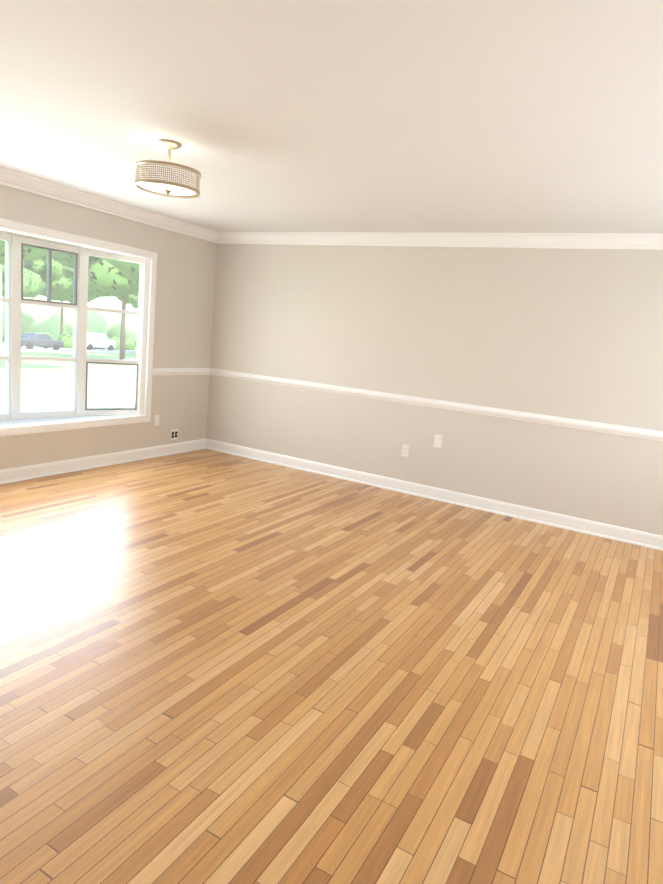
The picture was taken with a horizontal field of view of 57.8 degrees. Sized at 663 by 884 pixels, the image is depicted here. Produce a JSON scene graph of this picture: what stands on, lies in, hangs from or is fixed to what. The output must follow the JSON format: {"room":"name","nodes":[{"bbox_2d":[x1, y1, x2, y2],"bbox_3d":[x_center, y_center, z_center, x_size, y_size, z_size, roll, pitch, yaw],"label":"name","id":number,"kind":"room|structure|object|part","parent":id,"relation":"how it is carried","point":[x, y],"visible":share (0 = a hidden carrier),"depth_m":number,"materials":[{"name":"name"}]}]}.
{"room":"empty living room","nodes":[
{"label":"empty living room","id":0,"kind":"room"},
{"bbox_2d":[0,184,216,469],"bbox_3d":[-3.560,-0.664,3.137,0.120,2.430,9.308,11,11,28],"label":"wall","id":1,"kind":"structure","parent":0,"point":[185,283],"depth_m":6.16,"materials":[{"name":"paint"}]},
{"bbox_2d":[0,218,157,436],"bbox_3d":[-2.756,-0.907,4.820,0.426,1.692,3.162,11,11,28],"label":"window","id":2,"kind":"structure","parent":1,"relation":"in","point":[13,415],"depth_m":5.52,"materials":[{"name":"paint"}]},
{"bbox_3d":[-2.762,-0.908,4.824,0.303,1.450,2.926,11,11,28],"label":"bow window sash","id":3,"kind":"part","parent":2,"relation":"part of","materials":[{"name":"clear glass"}]},
{"bbox_2d":[0,439,207,483],"bbox_3d":[-2.707,0.287,4.887,0.030,0.114,4.972,11,11,28],"label":"baseboard","id":4,"kind":"structure","parent":1,"relation":"attached to","point":[28,472],"depth_m":5.69,"materials":[{"name":"paint"}]},
{"bbox_2d":[0,167,223,243],"bbox_3d":[-3.358,-1.785,2.884,0.096,0.106,8.708,11,11,28],"label":"crown molding","id":5,"kind":"structure","parent":1,"relation":"attached to","point":[63,193],"depth_m":5.24,"materials":[{"name":"paint"}]},
{"bbox_2d":[154,415,159,425],"bbox_3d":[-1.840,-0.228,6.327,0.008,0.115,0.070,11,11,28],"label":"electrical outlet","id":6,"kind":"object","parent":1,"relation":"attached to","point":[156,420],"visible":1,"depth_m":6.32,"materials":[{"name":"plastic"}]},
{"bbox_2d":[170,429,177,439],"bbox_3d":[-1.722,-0.080,6.591,0.015,0.115,0.110,11,11,28],"label":"jack","id":7,"kind":"object","parent":1,"relation":"attached to","point":[174,434],"visible":1,"depth_m":6.59,"materials":[{"name":"plastic"}]},
{"bbox_3d":[-1.722,-0.080,6.591,0.001,0.068,0.088,11,11,28],"label":"panel","id":8,"kind":"part","parent":7,"relation":"part of","materials":[{"name":"plastic"}]},
{"bbox_2d":[152,368,211,374],"bbox_3d":[-1.622,-0.765,6.519,0.028,0.076,0.859,11,11,28],"label":"trim","id":9,"kind":"structure","parent":1,"relation":"attached to","point":[156,371],"depth_m":6.52,"materials":[{"name":"paint"}]},
{"bbox_2d":[0,449,662,883],"bbox_3d":[-1.135,1.044,1.976,5.984,0.060,9.308,11,11,28],"label":"floor","id":10,"kind":"structure","parent":0,"point":[216,667],"depth_m":2.52,"materials":[{"name":"brown wood"}]},
{"bbox_2d":[0,0,662,232],"bbox_3d":[-1.159,-1.476,1.678,6.584,0.120,9.308,11,11,28],"label":"ceiling","id":11,"kind":"structure","parent":0,"point":[475,116],"depth_m":2.67,"materials":[{"name":"paint"}]},
{"bbox_2d":[134,139,200,198],"bbox_3d":[-0.933,-1.565,3.441,0.368,0.279,0.368,11,11,28],"label":"ceiling light","id":12,"kind":"object","parent":11,"relation":"attached to","point":[165,180],"visible":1,"depth_m":3.35,"materials":[{"name":"beige fabric"}]},
{"bbox_3d":[-0.939,-1.504,3.452,0.360,0.094,0.360,11,11,28],"label":"lamp shade","id":13,"kind":"part","parent":12,"relation":"part of","materials":[{"name":"beige fabric"}]},
{"bbox_3d":[-0.940,-1.498,3.453,0.316,0.102,0.316,11,11,28],"label":"lamp shade","id":14,"kind":"part","parent":12,"relation":"part of","materials":[{"name":"white fabric"}]},
{"bbox_2d":[206,244,662,535],"bbox_3d":[1.240,-0.649,5.628,5.864,2.430,0.300,11,11,28],"label":"wall","id":15,"kind":"structure","parent":0,"point":[577,334],"depth_m":5.50,"materials":[{"name":"paint"}]},
{"bbox_2d":[401,444,408,456],"bbox_3d":[0.717,0.085,5.836,0.070,0.115,0.010,11,11,28],"label":"electrical outlet","id":16,"kind":"object","parent":15,"relation":"attached to","point":[405,450],"visible":1,"depth_m":5.83,"materials":[{"name":"plastic"}]},
{"bbox_2d":[204,439,662,550],"bbox_3d":[0.907,0.476,5.765,5.534,0.114,0.030,11,11,28],"label":"baseboard","id":17,"kind":"structure","parent":15,"relation":"attached to","point":[572,523],"depth_m":5.62,"materials":[{"name":"paint"}]},
{"bbox_2d":[212,368,662,440],"bbox_3d":[0.987,-0.355,5.618,5.534,0.076,0.028,11,11,28],"label":"trim","id":18,"kind":"structure","parent":15,"relation":"attached to","point":[571,423],"depth_m":5.52,"materials":[{"name":"paint"}]},
{"bbox_2d":[434,435,441,447],"bbox_3d":[1.004,-0.006,5.662,0.074,0.120,0.009,11,11,28],"label":"electrical outlet","id":19,"kind":"object","parent":15,"relation":"attached to","point":[437,441],"visible":1,"depth_m":5.66,"materials":[{"name":"plastic"}]},
{"bbox_3d":[1.003,-0.005,5.661,0.035,0.069,0.001,11,11,28],"label":"panel","id":20,"kind":"part","parent":19,"relation":"part of","materials":[{"name":"white plastic"}]},
{"bbox_2d":[220,232,662,249],"bbox_3d":[1.114,-1.793,5.328,5.340,0.106,0.096,11,11,28],"label":"crown molding","id":21,"kind":"structure","parent":15,"relation":"attached to","point":[633,241],"depth_m":5.31,"materials":[{"name":"paint"}]},
{"label":"outside","id":22,"kind":"structure","parent":0,"visible":0},
{"bbox_2d":[0,342,136,412],"bbox_3d":[-96.520,-18.882,97.933,256.215,11.430,240.000,11,11,28],"label":"lawn","id":23,"kind":"structure","parent":22,"point":[30,368],"depth_m":20.00,"materials":[{"name":"green plant"}]},
{"bbox_2d":[0,265,1,355],"bbox_3d":[-27.115,-7.800,32.860,10.400,6.200,14.000,11,11,28],"label":"house","id":24,"kind":"structure","parent":23,"relation":"on","point":[0,311],"depth_m":37.08,"materials":[{"name":"white"}]},
{"bbox_2d":[0,240,46,264],"bbox_3d":[-12.983,-7.855,21.219,9.079,10.714,10.930,11,11,28],"label":"tree","id":25,"kind":"object","parent":23,"relation":"on","point":[32,256],"depth_m":22.39,"materials":[{"name":"green plant"}]},
{"bbox_2d":[2,265,46,297],"bbox_3d":[-40.935,-18.617,70.112,12.947,14.018,14.218,11,11,28],"label":"tree","id":26,"kind":"object","parent":23,"relation":"on","point":[35,290],"depth_m":72.05,"materials":[{"name":"green plant"}]},
{"bbox_2d":[23,256,98,339],"bbox_3d":[-36.092,-20.131,81.919,12.636,13.951,12.989,11,11,28],"label":"tree","id":27,"kind":"object","parent":23,"relation":"on","point":[57,269],"depth_m":76.81,"materials":[{"name":"green plant"}]},
{"bbox_2d":[2,349,126,352],"bbox_3d":[-21.871,-8.489,56.967,4.400,0.193,240.000,11,11,28],"label":"walk","id":28,"kind":"structure","parent":23,"relation":"on","point":[51,350],"depth_m":51.49,"materials":[{"name":"concrete"}]},
{"bbox_2d":[2,295,137,341],"bbox_3d":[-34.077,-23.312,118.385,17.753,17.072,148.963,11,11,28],"label":"bush","id":29,"kind":"object","parent":23,"relation":"on","point":[96,321],"depth_m":94.11,"materials":[{"name":"green plant"}]},
{"bbox_2d":[37,332,136,349],"bbox_3d":[-22.821,-13.141,82.553,2.843,2.548,38.102,11,11,28],"label":"bush","id":30,"kind":"object","parent":23,"relation":"on","point":[128,343],"depth_m":72.61,"materials":[{"name":"green plant"}]},
{"bbox_2d":[52,251,138,359],"bbox_3d":[-14.039,-10.493,39.490,8.860,10.301,9.159,11,11,28],"label":"tree","id":31,"kind":"object","parent":23,"relation":"on","point":[121,283],"depth_m":37.79,"materials":[{"name":"green plant"}]},
{"bbox_2d":[104,258,139,284],"bbox_3d":[-6.641,-8.747,31.749,10.003,10.063,8.558,11,11,28],"label":"tree","id":32,"kind":"object","parent":23,"relation":"on","point":[131,268],"depth_m":30.16,"materials":[{"name":"green plant"}]},
{"bbox_2d":[117,294,138,307],"bbox_3d":[-27.369,-20.888,90.588,11.733,13.680,10.761,11,11,28],"label":"tree","id":33,"kind":"object","parent":23,"relation":"on","point":[131,299],"depth_m":86.03,"materials":[{"name":"green plant"}]},
{"bbox_2d":[2,346,136,351],"bbox_3d":[-28.448,-9.405,60.576,7.500,0.338,240.000,11,11,28],"label":"road","id":34,"kind":"structure","parent":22,"point":[40,348],"depth_m":63.03,"materials":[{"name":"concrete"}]},
{"bbox_2d":[21,332,63,349],"bbox_3d":[-28.078,-9.655,57.446,1.840,1.475,4.400,11,11,28],"label":"car","id":35,"kind":"object","parent":34,"relation":"on","point":[36,338],"depth_m":56.75,"materials":[{"name":"paint"}]},
{"bbox_2d":[87,332,115,349],"bbox_3d":[-26.457,-11.284,67.306,1.840,1.845,4.400,11,11,28],"label":"car","id":36,"kind":"object","parent":34,"relation":"on","point":[107,342],"depth_m":66.83,"materials":[{"name":"white paint"}]}
]}

